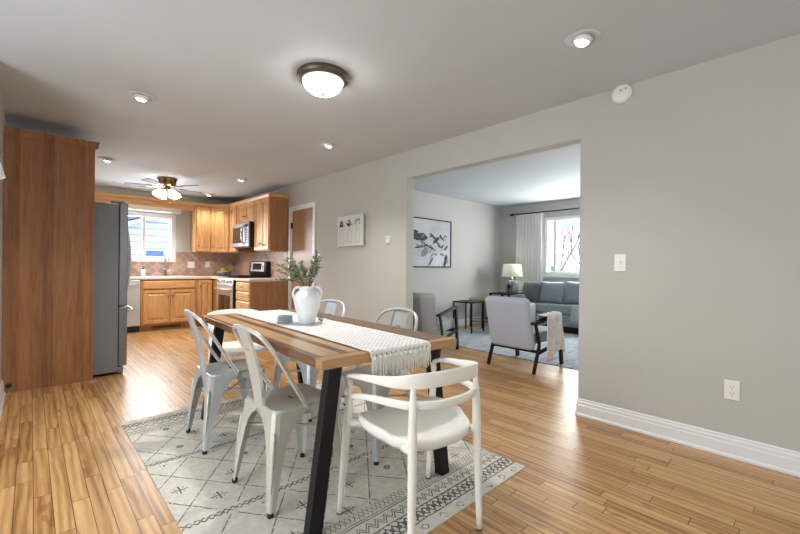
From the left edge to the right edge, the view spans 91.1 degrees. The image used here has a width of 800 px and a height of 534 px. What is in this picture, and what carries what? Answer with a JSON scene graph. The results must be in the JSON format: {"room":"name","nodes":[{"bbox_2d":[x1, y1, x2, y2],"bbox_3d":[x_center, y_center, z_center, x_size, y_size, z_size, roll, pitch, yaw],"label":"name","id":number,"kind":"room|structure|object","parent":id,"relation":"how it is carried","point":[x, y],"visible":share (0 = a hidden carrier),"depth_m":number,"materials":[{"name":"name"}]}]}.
{"room":"dining room","nodes":[
{"label":"dining room","id":0,"kind":"room"},
{"bbox_2d":[0,90,6,382],"bbox_3d":[-4.252,-0.136,4.175,0.120,2.440,4.670,1,0,-43],"label":"wall","id":1,"kind":"structure","parent":0,"point":[2,113],"depth_m":3.24,"materials":[{"name":"grey paint"}]},
{"bbox_2d":[0,379,5,418],"bbox_3d":[-3.015,1.032,2.954,0.026,0.130,1.180,1,0,-43],"label":"baseboard","id":2,"kind":"structure","parent":1,"relation":"attached to","point":[2,392],"depth_m":3.16,"materials":[{"name":"white paint"}]},
{"bbox_2d":[95,186,234,251],"bbox_3d":[-4.701,-0.140,7.054,3.370,2.440,0.140,1,0,-43],"label":"wall","id":3,"kind":"structure","parent":0,"point":[183,220],"depth_m":7.46,"materials":[{"name":"grey paint"}]},
{"bbox_2d":[105,202,180,213],"bbox_3d":[-4.547,-1.046,6.995,1.145,0.114,0.116,1,0,-43],"label":"roller blind","id":4,"kind":"object","parent":3,"relation":"attached to","point":[130,207],"visible":0.47,"depth_m":7.04,"materials":[{"name":"white fabric"}]},
{"bbox_2d":[128,211,175,261],"bbox_3d":[-4.635,-0.537,7.077,1.035,0.885,0.112,1,0,-43],"label":"window","id":5,"kind":"structure","parent":3,"relation":"in","point":[171,218],"depth_m":7.20,"materials":[{"name":"white paint"}]},
{"bbox_2d":[188,262,194,267],"bbox_3d":[-4.029,-0.043,7.569,0.120,0.118,0.011,1,0,-43],"label":"light switch","id":6,"kind":"object","parent":3,"relation":"attached to","point":[190,264],"visible":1,"depth_m":7.57,"materials":[{"name":"white plastic"}]},
{"bbox_2d":[190,203,210,252],"bbox_3d":[-3.814,-0.742,7.527,0.275,0.918,0.358,1,0,-43],"label":"upper cabinet","id":7,"kind":"object","parent":3,"relation":"attached to","point":[200,239],"visible":0.95,"depth_m":7.42,"materials":[{"name":"brown wood"}]},
{"bbox_2d":[95,191,195,210],"bbox_3d":[-4.698,-1.135,6.509,2.409,0.150,0.055,1,0,-43],"label":"valance","id":8,"kind":"object","parent":7,"relation":"attached to","point":[99,196],"visible":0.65,"depth_m":6.78,"materials":[{"name":"brown wood"}]},
{"bbox_2d":[130,251,287,278],"bbox_3d":[-3.826,-0.069,6.196,3.270,0.485,2.310,1,0,-43],"label":"backsplash","id":9,"kind":"structure","parent":3,"relation":"attached to","point":[238,263],"depth_m":7.50,"materials":[{"name":"beige tile"}]},
{"bbox_2d":[0,0,799,206],"bbox_3d":[0.088,-1.372,4.044,9.550,0.120,11.190,1,0,-43],"label":"ceiling","id":10,"kind":"structure","parent":0,"point":[231,102],"depth_m":2.64,"materials":[{"name":"paint"}]},
{"bbox_2d":[98,157,116,161],"bbox_3d":[-3.653,-1.335,4.899,0.194,0.055,0.194,1,0,-43],"label":"recessed light","id":11,"kind":"object","parent":10,"relation":"in","point":[106,159],"visible":1,"depth_m":4.87,"materials":[{"name":"white paint"}]},
{"bbox_2d":[126,91,155,101],"bbox_3d":[-2.017,-1.319,3.061,0.194,0.055,0.194,1,0,-43],"label":"recessed light","id":12,"kind":"object","parent":10,"relation":"in","point":[138,95],"visible":1,"depth_m":3.03,"materials":[{"name":"white paint"}]},
{"bbox_2d":[124,176,201,202],"bbox_3d":[-3.558,-1.159,5.987,1.064,0.380,1.027,1,0,-35],"label":"ceiling fan","id":13,"kind":"object","parent":10,"relation":"hanging from","point":[167,183],"visible":1,"depth_m":5.86,"materials":[{"name":"gold metal"}]},
{"bbox_2d":[234,178,247,181],"bbox_3d":[-2.411,-1.323,5.957,0.194,0.055,0.194,1,0,-43],"label":"recessed light","id":14,"kind":"object","parent":10,"relation":"in","point":[239,179],"visible":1,"depth_m":5.92,"materials":[{"name":"white paint"}]},
{"bbox_2d":[296,62,348,96],"bbox_3d":[-0.529,-1.242,2.696,0.356,0.152,0.356,1,0,-43],"label":"ceiling light","id":15,"kind":"object","parent":10,"relation":"attached to","point":[321,79],"visible":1,"depth_m":2.60,"materials":[{"name":"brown glass"}]},
{"bbox_2d":[320,141,337,147],"bbox_3d":[-0.763,-1.306,4.212,0.194,0.055,0.194,1,0,-43],"label":"recessed light","id":16,"kind":"object","parent":10,"relation":"in","point":[328,144],"visible":1,"depth_m":4.18,"materials":[{"name":"white paint"}]},
{"bbox_2d":[564,28,601,48],"bbox_3d":[1.040,-1.288,2.236,0.194,0.055,0.194,1,0,-43],"label":"recessed light","id":17,"kind":"object","parent":10,"relation":"in","point":[582,38],"visible":1,"depth_m":2.21,"materials":[{"name":"paint"}]},
{"bbox_2d":[0,322,799,533],"bbox_3d":[0.063,1.188,4.044,9.550,0.120,11.190,1,0,-43],"label":"floor","id":18,"kind":"structure","parent":0,"point":[70,465],"depth_m":2.23,"materials":[{"name":"brown wood"}]},
{"bbox_2d":[0,438,4,457],"bbox_3d":[-2.409,1.050,2.192,0.200,0.105,0.200,1,0,4],"label":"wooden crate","id":19,"kind":"object","parent":18,"relation":"on","point":[2,440],"visible":1,"depth_m":2.27,"materials":[{"name":"brown wood"}]},
{"bbox_2d":[0,162,5,179],"bbox_3d":[-2.294,0.164,1.963,0.444,1.880,0.444,1,0,-43],"label":"floor lamp","id":20,"kind":"object","parent":18,"relation":"on","point":[2,175],"visible":1,"depth_m":2.08,"materials":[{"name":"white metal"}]},
{"bbox_2d":[2,125,99,392],"bbox_3d":[-3.512,-0.061,3.956,0.652,2.305,1.024,1,0,-43],"label":"tall cabinet","id":21,"kind":"object","parent":18,"relation":"on","point":[48,229],"visible":0.94,"depth_m":3.58,"materials":[{"name":"brown wood"}]},
{"bbox_2d":[93,200,132,374],"bbox_3d":[-3.394,0.201,4.117,0.939,1.765,0.900,1,0,-43],"label":"refrigerator","id":22,"kind":"object","parent":18,"relation":"on","point":[112,246],"visible":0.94,"depth_m":3.95,"materials":[{"name":"silver metal"}]},
{"bbox_2d":[127,280,139,332],"bbox_3d":[-4.702,0.645,6.490,0.600,0.870,0.651,1,0,-43],"label":"dishwasher","id":23,"kind":"object","parent":18,"relation":"on","point":[133,292],"visible":0.38,"depth_m":6.44,"materials":[{"name":"silver metal"}]},
{"bbox_2d":[139,279,196,331],"bbox_3d":[-4.174,0.648,7.002,0.862,0.875,0.638,1,0,-43],"label":"base cabinet","id":24,"kind":"object","parent":18,"relation":"on","point":[163,302],"visible":0.85,"depth_m":6.76,"materials":[{"name":"brown wood"}]},
{"bbox_2d":[152,324,180,328],"bbox_3d":[-4.064,1.034,6.836,0.440,0.045,0.009,1,0,-43],"label":"vent","id":25,"kind":"object","parent":24,"relation":"attached to","point":[164,326],"depth_m":6.84,"materials":[{"name":"brown wood"}]},
{"bbox_2d":[195,279,212,326],"bbox_3d":[-3.761,0.652,7.391,0.268,0.875,0.638,1,0,-43],"label":"base cabinet","id":26,"kind":"object","parent":18,"relation":"on","point":[204,286],"visible":0.49,"depth_m":7.17,"materials":[{"name":"brown wood"}]},
{"bbox_2d":[212,279,217,311],"bbox_3d":[-3.332,0.656,7.583,0.605,0.875,0.925,1,0,-43],"label":"base cabinet","id":27,"kind":"object","parent":18,"relation":"on","point":[214,308],"visible":0.02,"depth_m":7.23,"materials":[{"name":"brown wood"}]},
{"bbox_2d":[214,261,269,309],"bbox_3d":[-2.790,0.482,6.922,0.718,1.175,0.766,1,0,-43],"label":"range","id":28,"kind":"object","parent":18,"relation":"on","point":[226,287],"visible":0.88,"depth_m":6.81,"materials":[{"name":"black metal"}]},
{"bbox_2d":[223,277,265,277],"bbox_3d":[-2.775,0.193,6.937,0.580,0.022,0.760,1,0,-43],"label":"cooktop","id":29,"kind":"object","parent":28,"relation":"in","point":[223,277],"depth_m":6.81,"materials":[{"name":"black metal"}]},
{"bbox_2d":[236,281,286,310],"bbox_3d":[-2.294,0.667,6.450,0.645,0.875,0.584,1,0,-43],"label":"base cabinet","id":30,"kind":"object","parent":18,"relation":"on","point":[271,295],"visible":0.45,"depth_m":6.23,"materials":[{"name":"brown wood"}]},
{"bbox_2d":[235,278,282,281],"bbox_3d":[-2.280,0.209,6.451,0.640,0.039,0.610,1,0,-43],"label":"countertop","id":31,"kind":"structure","parent":30,"relation":"on","point":[236,279],"depth_m":6.21,"materials":[{"name":"white stone"}]},
{"bbox_2d":[121,380,524,533],"bbox_3d":[-0.630,1.118,2.499,1.578,0.005,2.245,1,0,-43],"label":"area rug","id":32,"kind":"object","parent":18,"relation":"on","point":[199,491],"visible":0.8,"depth_m":2.06,"materials":[{"name":"beige fabric"}]},
{"bbox_2d":[183,309,268,454],"bbox_3d":[-1.157,0.689,2.592,0.475,0.842,0.422,1,0,-41],"label":"metal chair","id":33,"kind":"object","parent":32,"relation":"on","point":[215,378],"visible":0.78,"depth_m":2.46,"materials":[{"name":"paint"}]},
{"bbox_2d":[207,309,279,387],"bbox_3d":[-1.377,0.745,3.355,0.551,0.728,0.476,1,0,-40],"label":"armchair","id":34,"kind":"object","parent":32,"relation":"on","point":[232,348],"visible":0.11,"depth_m":3.34,"materials":[{"name":"plastic"}]},
{"bbox_2d":[232,324,341,518],"bbox_3d":[-0.592,0.695,2.009,0.475,0.842,0.422,1,0,-44],"label":"metal chair","id":35,"kind":"object","parent":32,"relation":"on","point":[280,409],"visible":0.88,"depth_m":1.88,"materials":[{"name":"paint"}]},
{"bbox_2d":[273,299,345,421],"bbox_3d":[-0.696,0.694,3.132,0.422,0.842,0.475,1,0,32],"label":"metal chair","id":36,"kind":"object","parent":32,"relation":"on","point":[309,373],"visible":0.26,"depth_m":3.01,"materials":[{"name":"paint"}]},
{"bbox_2d":[201,309,456,533],"bbox_3d":[-0.590,0.743,2.508,0.848,0.744,1.790,1,0,-41],"label":"dining table","id":37,"kind":"object","parent":32,"relation":"on","point":[325,355],"visible":0.56,"depth_m":1.77,"materials":[{"name":"brown wood"}]},
{"bbox_2d":[235,309,430,375],"bbox_3d":[-0.576,0.425,2.517,0.383,0.128,1.842,1,0,-41],"label":"table runner","id":38,"kind":"object","parent":37,"relation":"on","point":[384,348],"visible":0.85,"depth_m":1.98,"materials":[{"name":"white fabric"}]},
{"bbox_2d":[277,321,291,323],"bbox_3d":[-0.744,0.357,2.531,0.096,0.010,0.096,1,0,-43],"label":"coaster","id":39,"kind":"object","parent":38,"relation":"on","point":[291,321],"visible":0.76,"depth_m":2.49,"materials":[{"name":"blue stone"}]},
{"bbox_2d":[278,319,292,321],"bbox_3d":[-0.741,0.344,2.534,0.096,0.010,0.096,1,0,30],"label":"coaster","id":40,"kind":"object","parent":39,"relation":"on","point":[291,319],"visible":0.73,"depth_m":2.49,"materials":[{"name":"blue stone"}]},
{"bbox_3d":[-0.743,0.332,2.531,0.096,0.010,0.096,1,0,12],"label":"coaster","id":41,"kind":"object","parent":40,"relation":"on","visible":0},
{"bbox_2d":[278,315,292,317],"bbox_3d":[-0.740,0.319,2.534,0.096,0.010,0.096,1,0,-5],"label":"coaster","id":42,"kind":"object","parent":41,"relation":"on","point":[279,316],"visible":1,"depth_m":2.50,"materials":[{"name":"blue stone"}]},
{"bbox_2d":[292,285,321,323],"bbox_3d":[-0.599,0.241,2.532,0.174,0.243,0.174,1,0,39],"label":"vase","id":43,"kind":"object","parent":38,"relation":"on","point":[307,300],"visible":0.99,"depth_m":2.48,"materials":[{"name":"white ceramic"}]},
{"bbox_2d":[274,250,323,286],"bbox_3d":[-0.654,0.063,2.534,0.327,0.358,0.137,1,0,4],"label":"eucalyptus stems","id":44,"kind":"object","parent":43,"relation":"in","point":[314,267],"visible":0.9,"depth_m":2.53,"materials":[{"name":"green plant"}]},
{"bbox_2d":[337,307,417,465],"bbox_3d":[-0.138,0.699,2.525,0.422,0.842,0.475,1,0,40],"label":"metal chair","id":45,"kind":"object","parent":32,"relation":"on","point":[399,316],"visible":0.38,"depth_m":2.44,"materials":[{"name":"paint"}]},
{"bbox_2d":[337,358,482,533],"bbox_3d":[0.075,0.765,1.751,0.551,0.734,0.494,1,1,-36],"label":"armchair","id":46,"kind":"object","parent":32,"relation":"on","point":[430,423],"visible":1,"depth_m":1.64,"materials":[{"name":"plastic"}]},
{"bbox_2d":[413,293,458,354],"bbox_3d":[0.354,0.726,5.181,0.632,0.813,0.860,1,0,28],"label":"lounge chair","id":47,"kind":"object","parent":18,"relation":"on","point":[424,304],"visible":0.59,"depth_m":4.81,"materials":[{"name":"grey fabric"}]},
{"bbox_2d":[438,317,454,332],"bbox_3d":[0.397,0.768,5.264,0.508,0.125,0.638,1,0,28],"label":"seat cushion","id":48,"kind":"object","parent":47,"relation":"on","point":[448,323],"depth_m":5.19,"materials":[{"name":"grey fabric"}]},
{"bbox_2d":[489,292,521,296],"bbox_3d":[2.124,0.836,7.921,0.480,0.625,0.460,1,0,-43],"label":"end table","id":49,"kind":"object","parent":18,"relation":"on","point":[497,293],"visible":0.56,"depth_m":7.78,"materials":[{"name":"black wood"}]},
{"bbox_2d":[502,262,522,293],"bbox_3d":[2.233,0.214,7.812,0.416,0.620,0.416,1,0,-43],"label":"table lamp","id":50,"kind":"object","parent":49,"relation":"on","point":[512,270],"visible":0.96,"depth_m":7.70,"materials":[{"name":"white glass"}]},
{"bbox_2d":[439,325,578,369],"bbox_3d":[2.266,1.145,5.738,2.300,0.008,3.500,1,0,-43],"label":"area rug","id":51,"kind":"object","parent":18,"relation":"on","point":[480,340],"visible":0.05,"depth_m":5.51,"materials":[{"name":"fabric"}]},
{"bbox_2d":[453,300,484,333],"bbox_3d":[1.208,0.866,6.910,0.400,0.530,0.400,1,0,44],"label":"side table","id":52,"kind":"object","parent":51,"relation":"on","point":[471,302],"visible":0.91,"depth_m":6.89,"materials":[{"name":"black metal"}]},
{"bbox_2d":[469,297,487,328],"bbox_3d":[1.556,0.861,7.415,0.500,0.547,0.500,1,0,-43],"label":"side table","id":53,"kind":"object","parent":51,"relation":"on","point":[470,298],"visible":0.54,"depth_m":7.29,"materials":[{"name":"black metal"}]},
{"bbox_2d":[530,303,534,321],"bbox_3d":[2.080,0.889,6.975,0.500,0.500,0.460,1,0,-43],"label":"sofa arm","id":54,"kind":"object","parent":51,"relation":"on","point":[532,305],"visible":0.1,"depth_m":6.91,"materials":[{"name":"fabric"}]},
{"bbox_2d":[485,296,563,374],"bbox_3d":[1.422,0.733,4.544,0.781,0.813,0.632,0,1,-42],"label":"lounge chair","id":55,"kind":"object","parent":18,"relation":"on","point":[511,326],"visible":0.84,"depth_m":4.29,"materials":[{"name":"grey fabric"}]},
{"bbox_2d":[533,325,546,343],"bbox_3d":[1.485,0.775,4.602,0.580,0.125,0.508,0,1,-42],"label":"seat cushion","id":56,"kind":"object","parent":55,"relation":"on","point":[542,329],"depth_m":4.37,"materials":[{"name":"grey fabric"}]},
{"bbox_2d":[537,311,564,361],"bbox_3d":[1.656,0.754,4.323,0.404,0.509,0.162,1,0,-43],"label":"throw blanket","id":57,"kind":"object","parent":55,"relation":"on","point":[555,335],"visible":0.91,"depth_m":4.29,"materials":[{"name":"beige fabric"}]},
{"bbox_2d":[514,286,578,334],"bbox_3d":[3.232,0.759,6.835,0.505,0.800,2.520,1,0,-43],"label":"sofa","id":58,"kind":"object","parent":18,"relation":"on","point":[540,308],"visible":0.09,"depth_m":6.93,"materials":[{"name":"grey fabric"}]},
{"bbox_2d":[522,282,541,302],"bbox_3d":[2.505,0.482,7.528,0.190,0.384,0.440,1,0,-29],"label":"throw pillow","id":59,"kind":"object","parent":58,"relation":"on","point":[531,290],"visible":0.89,"depth_m":7.42,"materials":[{"name":"grey fabric"}]},
{"bbox_2d":[530,302,571,314],"bbox_3d":[2.834,0.750,7.168,0.380,0.160,1.050,1,0,-43],"label":"seat cushion","id":60,"kind":"object","parent":58,"relation":"on","point":[540,308],"depth_m":7.03,"materials":[{"name":"grey fabric"}]},
{"bbox_2d":[538,281,564,303],"bbox_3d":[2.793,0.470,7.243,0.193,0.404,0.470,1,0,-43],"label":"throw pillow","id":61,"kind":"object","parent":58,"relation":"on","point":[550,292],"visible":1,"depth_m":7.17,"materials":[{"name":"grey fabric"}]},
{"bbox_2d":[564,281,578,304],"bbox_3d":[3.137,0.463,6.907,0.470,0.417,0.188,1,0,44],"label":"throw pillow","id":62,"kind":"object","parent":58,"relation":"on","point":[572,288],"visible":0.52,"depth_m":6.92,"materials":[{"name":"fabric"}]},
{"bbox_2d":[570,304,578,324],"bbox_3d":[3.236,0.823,6.672,0.375,0.334,0.541,1,0,-43],"label":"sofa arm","id":63,"kind":"object","parent":58,"relation":"on","point":[574,316],"visible":0.23,"depth_m":6.69},
{"bbox_3d":[-5.273,0.637,5.969,0.840,0.875,0.638,1,0,-43],"label":"base cabinet","id":64,"kind":"object","parent":18,"relation":"on","visible":0},
{"bbox_2d":[130,276,227,279],"bbox_3d":[-4.296,0.189,6.685,3.256,0.039,0.933,1,0,-43],"label":"countertop","id":65,"kind":"structure","parent":64,"relation":"on","point":[131,277],"depth_m":6.87,"materials":[{"name":"white stone"}]},
{"bbox_2d":[141,266,144,276],"bbox_3d":[-4.518,0.075,6.898,0.072,0.184,0.072,1,0,-43],"label":"soap bottle","id":66,"kind":"object","parent":65,"relation":"on","point":[142,269],"visible":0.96,"depth_m":6.87,"materials":[{"name":"white plastic"}]},
{"bbox_2d":[144,276,187,276],"bbox_3d":[-4.160,0.166,6.976,0.620,0.008,0.420,1,0,-43],"label":"sink","id":67,"kind":"object","parent":65,"relation":"in","point":[144,276],"visible":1,"depth_m":6.86,"materials":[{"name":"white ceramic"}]},
{"bbox_2d":[163,255,169,275],"bbox_3d":[-4.253,-0.021,7.139,0.116,0.382,0.179,1,0,-20],"label":"faucet","id":68,"kind":"object","parent":65,"relation":"on","point":[166,256],"visible":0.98,"depth_m":7.17,"materials":[{"name":"silver metal"}]},
{"bbox_2d":[215,272,230,275],"bbox_3d":[-3.485,0.135,7.733,0.310,0.085,0.310,1,0,-43],"label":"fruit bowl","id":69,"kind":"object","parent":65,"relation":"on","point":[216,273],"visible":0.66,"depth_m":7.62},
{"bbox_2d":[413,190,499,319],"bbox_3d":[0.590,-0.087,7.115,4.193,2.440,0.120,1,0,-43],"label":"wall","id":70,"kind":"structure","parent":0,"point":[475,244],"depth_m":7.64,"materials":[{"name":"grey paint"}]},
{"bbox_2d":[413,217,451,267],"bbox_3d":[0.470,-0.421,6.891,1.320,0.865,0.033,1,0,-43],"label":"framed picture","id":71,"kind":"object","parent":70,"relation":"attached to","point":[432,237],"visible":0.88,"depth_m":6.99,"materials":[{"name":"white paper"}]},
{"bbox_2d":[454,316,487,326],"bbox_3d":[0.621,1.068,7.055,4.173,0.130,0.026,1,0,-43],"label":"baseboard","id":72,"kind":"structure","parent":70,"relation":"attached to","point":[461,322],"depth_m":7.74,"materials":[{"name":"white paint"}]},
{"bbox_2d":[254,34,799,451],"bbox_3d":[0.278,-0.090,4.303,0.115,2.440,10.890,1,0,-43],"label":"wall","id":73,"kind":"structure","parent":0,"point":[694,178],"depth_m":2.60,"materials":[{"name":"grey paint"}]},
{"bbox_2d":[208,204,235,253],"bbox_3d":[-3.427,-0.738,7.719,0.598,0.918,0.599,1,0,-43],"label":"upper cabinet","id":74,"kind":"object","parent":73,"relation":"attached to","point":[220,213],"visible":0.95,"depth_m":7.50,"materials":[{"name":"brown wood"}]},
{"bbox_2d":[229,202,253,252],"bbox_3d":[-3.022,-0.734,7.456,0.363,0.918,0.378,1,0,-43],"label":"upper cabinet","id":75,"kind":"object","parent":73,"relation":"attached to","point":[233,210],"visible":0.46,"depth_m":7.37,"materials":[{"name":"brown wood"}]},
{"bbox_2d":[236,197,254,223],"bbox_3d":[-2.628,-0.982,7.039,0.363,0.415,0.760,1,0,-43],"label":"upper cabinet","id":76,"kind":"object","parent":73,"relation":"attached to","point":[245,208],"visible":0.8,"depth_m":6.91,"materials":[{"name":"brown wood"}]},
{"bbox_2d":[232,222,253,248],"bbox_3d":[-2.675,-0.551,6.998,0.471,0.437,0.750,1,0,-43],"label":"microwave","id":77,"kind":"object","parent":76,"relation":"attached to","point":[242,233],"visible":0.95,"depth_m":6.76,"materials":[{"name":"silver metal"}]},
{"bbox_2d":[253,192,288,251],"bbox_3d":[-2.160,-0.726,6.539,0.363,0.918,0.607,1,0,-43],"label":"upper cabinet","id":78,"kind":"object","parent":73,"relation":"attached to","point":[271,209],"visible":1,"depth_m":6.38,"materials":[{"name":"brown wood"}]},
{"bbox_2d":[288,202,315,309],"bbox_3d":[-1.516,0.068,6.182,0.150,2.088,0.820,1,0,-43],"label":"door","id":79,"kind":"structure","parent":73,"relation":"in","point":[302,218],"depth_m":6.19,"materials":[{"name":"beige laminate"}]},
{"bbox_2d":[337,213,365,246],"bbox_3d":[-0.645,-0.479,5.173,0.041,0.400,0.572,1,0,-43],"label":"print","id":80,"kind":"object","parent":73,"relation":"attached to","point":[351,231],"visible":1,"depth_m":5.12,"materials":[{"name":"paper"}]},
{"bbox_2d":[386,236,390,242],"bbox_3d":[-0.141,-0.326,4.648,0.026,0.084,0.064,1,0,-43],"label":"thermostat","id":81,"kind":"object","parent":73,"relation":"attached to","point":[388,238],"visible":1,"depth_m":4.63,"materials":[{"name":"paint"}]},
{"bbox_2d":[614,254,625,271],"bbox_3d":[1.581,-0.029,2.821,0.016,0.125,0.078,1,0,-43],"label":"light switch","id":82,"kind":"object","parent":73,"relation":"attached to","point":[619,259],"visible":1,"depth_m":2.82,"materials":[{"name":"white plastic"}]},
{"bbox_2d":[612,84,632,103],"bbox_3d":[1.587,-1.242,2.809,0.042,0.135,0.136,1,0,-43],"label":"smoke detector","id":83,"kind":"object","parent":73,"relation":"attached to","point":[621,94],"visible":0.99,"depth_m":2.79,"materials":[{"name":"white plastic"}]},
{"bbox_2d":[576,398,799,476],"bbox_3d":[2.650,1.089,1.666,0.026,0.130,3.742,1,0,-43],"label":"baseboard","id":84,"kind":"structure","parent":73,"relation":"attached to","point":[779,459],"depth_m":2.48,"materials":[{"name":"white paint"}]},
{"bbox_2d":[724,379,739,401],"bbox_3d":[2.003,0.744,2.368,0.010,0.118,0.075,1,0,-43],"label":"power outlet","id":85,"kind":"object","parent":73,"relation":"attached to","point":[731,388],"visible":1,"depth_m":2.37,"materials":[{"name":"white plastic"}]},
{"bbox_2d":[728,384,734,389],"bbox_3d":[2.001,0.725,2.366,0.004,0.033,0.033,1,0,-43],"label":"receptacle","id":86,"kind":"object","parent":85,"relation":"attached to","point":[730,386],"depth_m":2.37,"materials":[{"name":"white plastic"}]},
{"bbox_2d":[499,198,579,296],"bbox_3d":[4.076,-0.052,6.571,0.140,2.440,5.690,1,0,-43],"label":"wall","id":87,"kind":"structure","parent":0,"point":[507,222],"depth_m":8.24,"materials":[{"name":"grey paint"}]},
{"bbox_2d":[510,208,579,215],"bbox_3d":[3.502,-1.081,7.030,0.080,0.042,3.400,1,0,-43],"label":"curtain rod","id":88,"kind":"object","parent":87,"relation":"attached to","point":[570,208],"visible":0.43,"depth_m":7.71,"materials":[{"name":"black metal"}]},
{"bbox_2d":[515,213,543,292],"bbox_3d":[2.614,-0.009,7.935,0.052,2.125,0.612,1,0,-43],"label":"sheer curtain","id":89,"kind":"object","parent":88,"relation":"hanging from","point":[529,227],"visible":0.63,"depth_m":7.93,"materials":[{"name":"white fabric"}]},
{"bbox_2d":[542,215,579,277],"bbox_3d":[3.659,-0.374,6.958,0.160,1.165,2.330,1,0,-43],"label":"window","id":90,"kind":"structure","parent":87,"relation":"attached to","point":[556,273],"depth_m":7.64,"materials":[{"name":"white paint"}]},
{"bbox_2d":[550,221,579,227],"bbox_3d":[4.268,-1.020,7.778,1.740,0.120,7.500,1,0,-43],"label":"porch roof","id":91,"kind":"structure","parent":87,"relation":"attached to","point":[568,223],"depth_m":8.89,"materials":[{"name":"white"}]},
{"label":"outside","id":92,"kind":"structure","parent":0,"visible":0},
{"bbox_3d":[-3.009,1.797,17.778,100.000,0.400,90.000,1,0,-43],"label":"ground","id":93,"kind":"structure","parent":92,"visible":0},
{"bbox_2d":[128,216,168,257],"bbox_3d":[-9.192,-0.515,14.378,5.700,4.100,6.450,1,0,-43],"label":"house","id":94,"kind":"structure","parent":93,"relation":"on","point":[156,231],"depth_m":12.01,"materials":[{"name":"white"}]},
{"bbox_3d":[15.310,1.755,19.903,30.400,0.049,36.000,1,0,-43],"label":"lawn","id":95,"kind":"structure","parent":93,"relation":"on","visible":0},
{"bbox_2d":[550,265,562,271],"bbox_3d":[5.451,0.756,14.599,1.984,1.771,1.918,1,0,-43],"label":"bush","id":96,"kind":"object","parent":95,"relation":"on","point":[551,266],"visible":0.02,"depth_m":14.12,"materials":[{"name":"green plant"}]},
{"bbox_2d":[551,226,579,269],"bbox_3d":[8.044,-1.275,16.656,3.715,5.902,4.048,1,0,-15],"label":"bare tree","id":97,"kind":"object","parent":95,"relation":"on","point":[575,227],"visible":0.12,"depth_m":17.47,"materials":[{"name":"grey plant"}]},
{"bbox_2d":[552,227,579,270],"bbox_3d":[5.703,-0.994,12.462,2.896,5.294,3.770,1,0,40],"label":"bare tree","id":98,"kind":"object","parent":95,"relation":"on","point":[571,255],"visible":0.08,"depth_m":12.33,"materials":[{"name":"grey plant"}]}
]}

